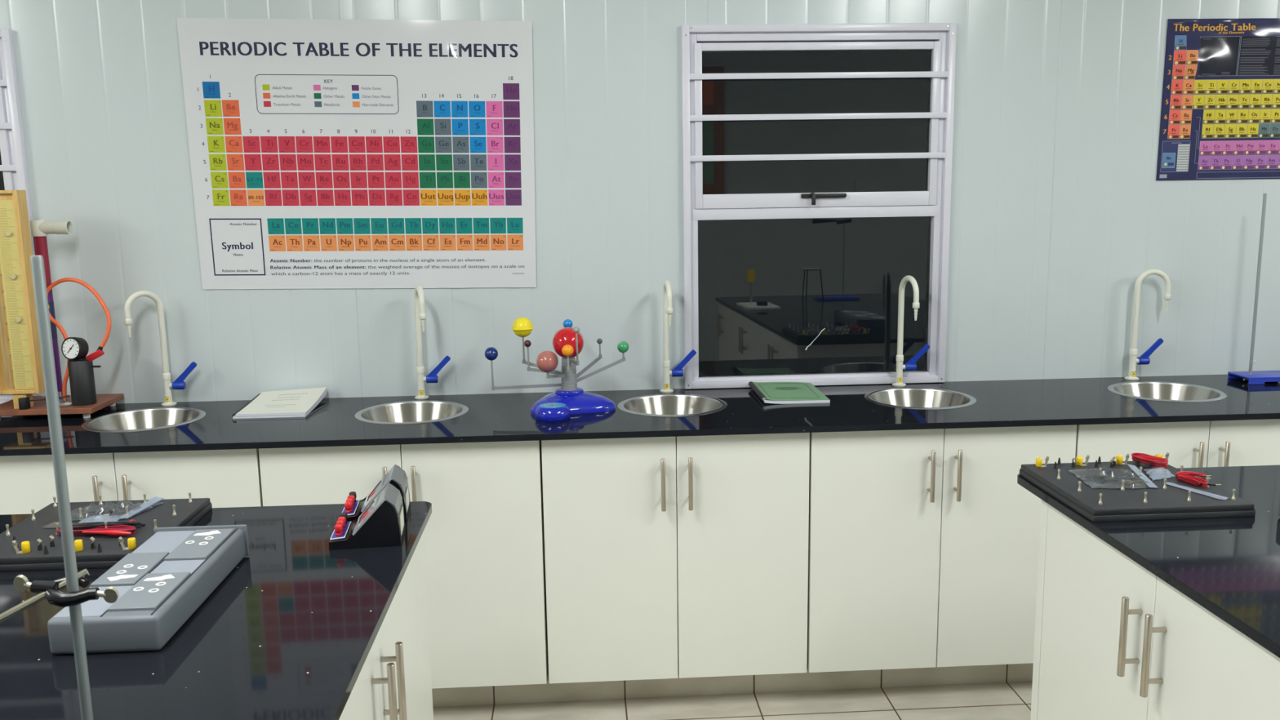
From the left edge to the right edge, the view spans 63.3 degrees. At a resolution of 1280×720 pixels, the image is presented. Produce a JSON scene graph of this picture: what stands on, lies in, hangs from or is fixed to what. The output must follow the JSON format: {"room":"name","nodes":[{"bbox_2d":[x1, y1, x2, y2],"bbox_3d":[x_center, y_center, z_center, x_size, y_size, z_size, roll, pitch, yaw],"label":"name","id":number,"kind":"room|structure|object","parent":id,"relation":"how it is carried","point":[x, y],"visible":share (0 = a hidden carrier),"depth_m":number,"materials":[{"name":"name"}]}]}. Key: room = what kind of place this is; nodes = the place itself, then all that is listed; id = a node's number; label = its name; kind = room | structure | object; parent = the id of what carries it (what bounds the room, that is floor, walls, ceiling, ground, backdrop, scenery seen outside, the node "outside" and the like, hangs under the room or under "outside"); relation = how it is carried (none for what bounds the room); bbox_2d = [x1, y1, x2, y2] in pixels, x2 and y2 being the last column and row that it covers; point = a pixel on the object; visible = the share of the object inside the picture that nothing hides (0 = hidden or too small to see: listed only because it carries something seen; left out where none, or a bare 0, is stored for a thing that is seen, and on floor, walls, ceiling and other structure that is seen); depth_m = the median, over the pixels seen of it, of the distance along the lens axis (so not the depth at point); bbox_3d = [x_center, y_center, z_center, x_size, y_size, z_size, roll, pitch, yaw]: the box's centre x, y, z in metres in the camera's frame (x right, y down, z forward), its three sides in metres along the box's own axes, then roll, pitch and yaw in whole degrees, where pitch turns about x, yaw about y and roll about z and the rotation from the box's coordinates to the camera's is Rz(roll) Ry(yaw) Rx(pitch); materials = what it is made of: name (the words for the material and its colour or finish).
{"room":"science classroom","nodes":[
{"label":"science classroom","id":0,"kind":"room"},
{"bbox_2d":[0,0,1279,403],"bbox_3d":[0.187,-0.376,3.560,11.400,2.750,0.060,-1,9,-3],"label":"wall","id":1,"kind":"structure","parent":0,"point":[1059,206],"depth_m":3.50,"materials":[{"name":"white paint"}]},
{"bbox_2d":[0,28,45,404],"bbox_3d":[-2.436,-0.438,3.367,0.914,1.212,0.095,-1,9,-3],"label":"window","id":2,"kind":"structure","parent":1,"relation":"in","point":[14,175],"depth_m":3.32,"materials":[{"name":"white metal"}]},
{"bbox_2d":[176,17,536,289],"bbox_3d":[-0.908,-0.668,3.409,1.141,0.901,0.006,-1,9,-3],"label":"poster","id":3,"kind":"object","parent":1,"relation":"attached to","point":[324,153],"visible":1,"depth_m":3.41,"materials":[{"name":"white paper"}]},
{"bbox_2d":[681,22,956,389],"bbox_3d":[0.601,-0.513,3.540,0.914,1.212,0.095,-1,9,-3],"label":"window","id":4,"kind":"structure","parent":1,"relation":"in","point":[817,157],"depth_m":3.52,"materials":[{"name":"white metal"}]},
{"bbox_2d":[1155,17,1279,180],"bbox_3d":[2.172,-0.893,3.556,0.786,0.537,0.015,-1,9,-3],"label":"poster","id":5,"kind":"object","parent":1,"relation":"attached to","point":[1220,111],"visible":1,"depth_m":3.55,"materials":[{"name":"blue paper"}]},
{"bbox_2d":[432,680,1032,719],"bbox_3d":[0.382,1.486,0.954,11.400,0.080,5.700,-1,9,-3],"label":"floor","id":6,"kind":"structure","parent":0,"point":[1009,700],"depth_m":3.21,"materials":[{"name":"beige tile"}]},
{"bbox_2d":[0,448,262,515],"bbox_3d":[-1.502,0.646,3.268,0.803,0.881,0.619,-1,9,-3],"label":"base cabinet","id":7,"kind":"object","parent":6,"relation":"on","point":[230,478],"visible":0.23,"depth_m":2.95,"materials":[{"name":"white"}]},
{"bbox_2d":[338,531,433,719],"bbox_3d":[-1.000,1.044,0.812,1.307,0.881,3.171,-1,9,-3],"label":"base cabinet","id":8,"kind":"object","parent":6,"relation":"on","point":[393,682],"visible":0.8,"depth_m":2.00,"materials":[{"name":"white"}]},
{"bbox_2d":[0,501,431,719],"bbox_3d":[-1.029,0.602,0.725,1.321,0.018,3.205,-1,9,-3],"label":"countertop","id":9,"kind":"structure","parent":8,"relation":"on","point":[290,633],"depth_m":1.62,"materials":[{"name":"black stone"}]},
{"bbox_2d":[0,255,119,719],"bbox_3d":[-0.731,0.206,1.120,0.292,0.624,0.213,-1,9,-3],"label":"stand","id":10,"kind":"object","parent":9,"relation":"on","point":[51,591],"visible":1,"depth_m":1.20,"materials":[{"name":"silver metal"}]},
{"bbox_2d":[0,492,212,571],"bbox_3d":[-1.114,0.339,2.113,0.351,0.051,0.360,-1,9,-3],"label":"board","id":11,"kind":"object","parent":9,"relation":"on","point":[27,545],"visible":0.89,"depth_m":2.04,"materials":[{"name":"black plastic"}]},
{"bbox_2d":[41,521,75,528],"bbox_3d":[-1.162,0.333,2.114,0.103,0.007,0.040,0,9,4],"label":"clear bag","id":12,"kind":"object","parent":11,"relation":"on","point":[52,525],"visible":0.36,"depth_m":2.11,"materials":[{"name":"grey"}]},
{"bbox_2d":[78,513,121,523],"bbox_3d":[-1.111,0.325,2.138,0.086,0.013,0.071,-1,9,-3],"label":"bag","id":13,"kind":"object","parent":11,"relation":"on","point":[107,517],"visible":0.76,"depth_m":2.13,"materials":[{"name":"blue"}]},
{"bbox_2d":[55,519,145,535],"bbox_3d":[-1.076,0.337,2.064,0.159,0.018,0.078,-1,9,-3],"label":"lead","id":14,"kind":"object","parent":11,"relation":"on","point":[113,528],"visible":0.81,"depth_m":2.06,"materials":[{"name":"red"}]},
{"bbox_2d":[57,496,163,521],"bbox_3d":[-1.120,0.308,2.196,0.174,0.028,0.114,-1,9,-3],"label":"bag","id":15,"kind":"object","parent":11,"relation":"on","point":[109,508],"visible":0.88,"depth_m":2.19,"materials":[{"name":"grey"}]},
{"bbox_2d":[47,524,249,654],"bbox_3d":[-0.826,0.383,1.782,0.173,0.064,0.424,-1,9,-3],"label":"console","id":16,"kind":"object","parent":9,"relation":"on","point":[160,584],"visible":1,"depth_m":1.70,"materials":[{"name":"grey plastic"}]},
{"bbox_2d":[328,483,405,550],"bbox_3d":[-0.548,0.311,2.085,0.137,0.097,0.120,-2,9,-8],"label":"meter","id":17,"kind":"object","parent":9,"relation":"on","point":[382,523],"visible":1,"depth_m":2.04,"materials":[{"name":"black plastic"}]},
{"bbox_2d":[342,464,410,522],"bbox_3d":[-0.570,0.287,2.232,0.137,0.097,0.120,-2,9,-8],"label":"meter","id":18,"kind":"object","parent":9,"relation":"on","point":[396,476],"visible":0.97,"depth_m":2.21,"materials":[{"name":"black plastic"}]},
{"bbox_2d":[258,440,547,688],"bbox_3d":[-0.699,0.626,3.314,0.801,0.881,0.619,-1,9,-3],"label":"base cabinet","id":19,"kind":"object","parent":6,"relation":"on","point":[483,532],"visible":0.34,"depth_m":3.03,"materials":[{"name":"white"}]},
{"bbox_2d":[540,432,809,684],"bbox_3d":[0.097,0.606,3.359,0.790,0.881,0.619,-1,9,-3],"label":"base cabinet","id":20,"kind":"object","parent":6,"relation":"on","point":[653,571],"visible":0.86,"depth_m":3.08,"materials":[{"name":"white"}]},
{"bbox_2d":[0,374,1279,456],"bbox_3d":[0.093,0.161,3.294,5.645,0.018,0.625,-1,9,-3],"label":"countertop","id":21,"kind":"structure","parent":20,"relation":"on","point":[490,417],"depth_m":3.13,"materials":[{"name":"black stone"}]},
{"bbox_2d":[0,190,124,420],"bbox_3d":[-1.871,-0.181,3.303,0.382,0.712,0.238,-1,9,-3],"label":"apparatus","id":22,"kind":"object","parent":21,"relation":"on","point":[21,372],"visible":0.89,"depth_m":3.23,"materials":[{"name":"brown wood"}]},
{"bbox_2d":[30,219,72,393],"bbox_3d":[-1.860,-0.155,3.324,0.117,0.582,0.045,-1,9,-3],"label":"stand","id":23,"kind":"object","parent":22,"relation":"attached to","point":[40,229],"visible":0.69,"depth_m":3.28,"materials":[{"name":"purple"}]},
{"bbox_2d":[81,407,205,432],"bbox_3d":[-1.544,0.292,3.257,0.352,0.223,0.352,-1,9,-3],"label":"sink","id":24,"kind":"object","parent":21,"relation":"in","point":[155,418],"visible":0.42,"depth_m":3.35,"materials":[{"name":"silver metal"}]},
{"bbox_2d":[124,290,196,406],"bbox_3d":[-1.573,-0.038,3.413,0.204,0.386,0.071,-5,10,-26],"label":"tap","id":25,"kind":"object","parent":21,"relation":"on","point":[179,384],"visible":1,"depth_m":3.42,"materials":[{"name":"white plastic"}]},
{"bbox_2d":[231,386,327,418],"bbox_3d":[-1.166,0.138,3.370,0.229,0.042,0.282,-1,9,-3],"label":"booklet","id":26,"kind":"object","parent":21,"relation":"on","point":[292,402],"visible":1,"depth_m":3.35,"materials":[{"name":"paper"}]},
{"bbox_2d":[355,400,468,424],"bbox_3d":[-0.720,0.272,3.304,0.352,0.223,0.352,-1,9,-3],"label":"sink","id":27,"kind":"object","parent":21,"relation":"in","point":[406,412],"visible":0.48,"depth_m":3.41,"materials":[{"name":"silver metal"}]},
{"bbox_2d":[413,285,450,399],"bbox_3d":[-0.716,-0.057,3.447,0.114,0.386,0.133,4,11,28],"label":"tap","id":28,"kind":"object","parent":21,"relation":"on","point":[419,297],"visible":1,"depth_m":3.47,"materials":[{"name":"white plastic"}]},
{"bbox_2d":[484,317,628,422],"bbox_3d":[-0.250,0.010,3.294,0.396,0.290,0.299,-10,13,-43],"label":"model","id":29,"kind":"object","parent":21,"relation":"on","point":[567,400],"visible":1,"depth_m":3.25},
{"bbox_2d":[539,402,565,408],"bbox_3d":[-0.266,0.138,3.165,0.080,0.002,0.080,-10,13,-44],"label":"print","id":30,"kind":"object","parent":29,"relation":"on","point":[548,405],"depth_m":3.16,"materials":[{"name":"blue"}]},
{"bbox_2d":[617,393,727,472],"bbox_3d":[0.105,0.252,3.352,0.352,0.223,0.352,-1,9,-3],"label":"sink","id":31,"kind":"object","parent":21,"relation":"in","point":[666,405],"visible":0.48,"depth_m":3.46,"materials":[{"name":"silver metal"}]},
{"bbox_2d":[659,280,696,392],"bbox_3d":[0.131,-0.075,3.478,0.126,0.386,0.139,-1,9,-3],"label":"tap","id":32,"kind":"object","parent":21,"relation":"on","point":[668,310],"visible":1,"depth_m":3.52,"materials":[{"name":"white plastic"}]},
{"bbox_2d":[748,381,830,404],"bbox_3d":[0.491,0.105,3.457,0.220,0.025,0.275,-1,9,-3],"label":"booklet","id":33,"kind":"object","parent":21,"relation":"on","point":[777,393],"visible":1,"depth_m":3.42,"materials":[{"name":"paper"}]},
{"bbox_2d":[892,275,929,386],"bbox_3d":[0.916,-0.098,3.541,0.110,0.386,0.144,5,11,33],"label":"tap","id":34,"kind":"object","parent":21,"relation":"on","point":[910,365],"visible":1,"depth_m":3.56,"materials":[{"name":"white plastic"}]},
{"bbox_2d":[864,387,976,409],"bbox_3d":[0.913,0.232,3.398,0.352,0.223,0.352,-1,9,-3],"label":"sink","id":35,"kind":"object","parent":21,"relation":"in","point":[921,398],"visible":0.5,"depth_m":3.50,"materials":[{"name":"silver metal"}]},
{"bbox_2d":[1124,269,1171,380],"bbox_3d":[1.772,-0.124,3.619,0.139,0.386,0.047,-1,9,-3],"label":"tap","id":36,"kind":"object","parent":21,"relation":"on","point":[1144,359],"visible":1,"depth_m":3.61,"materials":[{"name":"white plastic"}]},
{"bbox_2d":[1107,381,1226,402],"bbox_3d":[1.739,0.211,3.445,0.352,0.223,0.352,-1,9,-3],"label":"sink","id":37,"kind":"object","parent":21,"relation":"in","point":[1162,391],"visible":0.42,"depth_m":3.54,"materials":[{"name":"silver metal"}]},
{"bbox_2d":[1227,193,1279,384],"bbox_3d":[2.148,-0.243,3.528,0.188,0.640,0.118,-1,9,-3],"label":"stand","id":38,"kind":"object","parent":21,"relation":"on","point":[1255,377],"visible":1,"depth_m":3.52,"materials":[{"name":"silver metal"}]},
{"bbox_2d":[431,662,1033,706],"bbox_3d":[0.115,1.005,3.282,5.625,0.119,0.016,-1,9,-3],"label":"toe kick","id":39,"kind":"structure","parent":6,"relation":"on","point":[610,690],"depth_m":3.29,"materials":[{"name":"beige ceramic"}]},
{"bbox_2d":[806,424,1076,672],"bbox_3d":[0.894,0.587,3.405,0.804,0.881,0.619,-1,9,-3],"label":"base cabinet","id":40,"kind":"object","parent":6,"relation":"on","point":[923,544],"visible":0.73,"depth_m":3.12,"materials":[{"name":"white"}]},
{"bbox_2d":[1030,499,1279,719],"bbox_3d":[1.620,0.928,1.271,1.305,0.881,2.496,-1,9,-3],"label":"base cabinet","id":41,"kind":"object","parent":6,"relation":"on","point":[1114,640],"visible":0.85,"depth_m":2.02,"materials":[{"name":"white"}]},
{"bbox_2d":[1017,465,1279,657],"bbox_3d":[1.634,0.477,1.234,1.319,0.018,2.628,-1,9,-3],"label":"countertop","id":42,"kind":"structure","parent":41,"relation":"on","point":[1229,566],"depth_m":1.96,"materials":[{"name":"black stone"}]},
{"bbox_2d":[1019,452,1255,522],"bbox_3d":[1.090,0.274,2.304,0.351,0.051,0.360,-1,9,-3],"label":"board","id":43,"kind":"object","parent":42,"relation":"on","point":[1165,502],"visible":0.9,"depth_m":2.20,"materials":[{"name":"black plastic"}]},
{"bbox_2d":[1068,463,1157,488],"bbox_3d":[1.063,0.255,2.326,0.153,0.025,0.151,0,9,3],"label":"bag","id":44,"kind":"object","parent":43,"relation":"on","point":[1108,478],"visible":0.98,"depth_m":2.31,"materials":[{"name":"grey"}]},
{"bbox_2d":[1142,466,1174,480],"bbox_3d":[1.182,0.253,2.356,0.058,0.014,0.115,1,10,14],"label":"bag","id":45,"kind":"object","parent":43,"relation":"on","point":[1156,473],"visible":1,"depth_m":2.35,"materials":[{"name":"blue"}]},
{"bbox_2d":[1131,453,1221,488],"bbox_3d":[1.225,0.249,2.359,0.080,0.026,0.235,-3,10,-15],"label":"lead","id":46,"kind":"object","parent":43,"relation":"on","point":[1188,477],"visible":1,"depth_m":2.34,"materials":[{"name":"red"}]},
{"bbox_2d":[1165,481,1228,500],"bbox_3d":[1.194,0.279,2.230,0.027,0.004,0.148,-5,10,-26],"label":"bag","id":47,"kind":"object","parent":43,"relation":"on","point":[1206,493],"visible":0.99,"depth_m":2.22,"materials":[{"name":"clear plastic"}]},
{"bbox_2d":[1278,495,1279,516],"bbox_3d":[1.404,0.324,1.928,0.173,0.064,0.424,-1,9,-3],"label":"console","id":48,"kind":"object","parent":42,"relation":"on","point":[1279,495],"visible":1,"depth_m":2.12,"materials":[{"name":"grey"}]},
{"bbox_2d":[1075,418,1279,468],"bbox_3d":[1.701,0.567,3.451,0.808,0.881,0.619,-1,9,-3],"label":"base cabinet","id":49,"kind":"object","parent":6,"relation":"on","point":[1245,442],"visible":0.25,"depth_m":3.12,"materials":[{"name":"white"}]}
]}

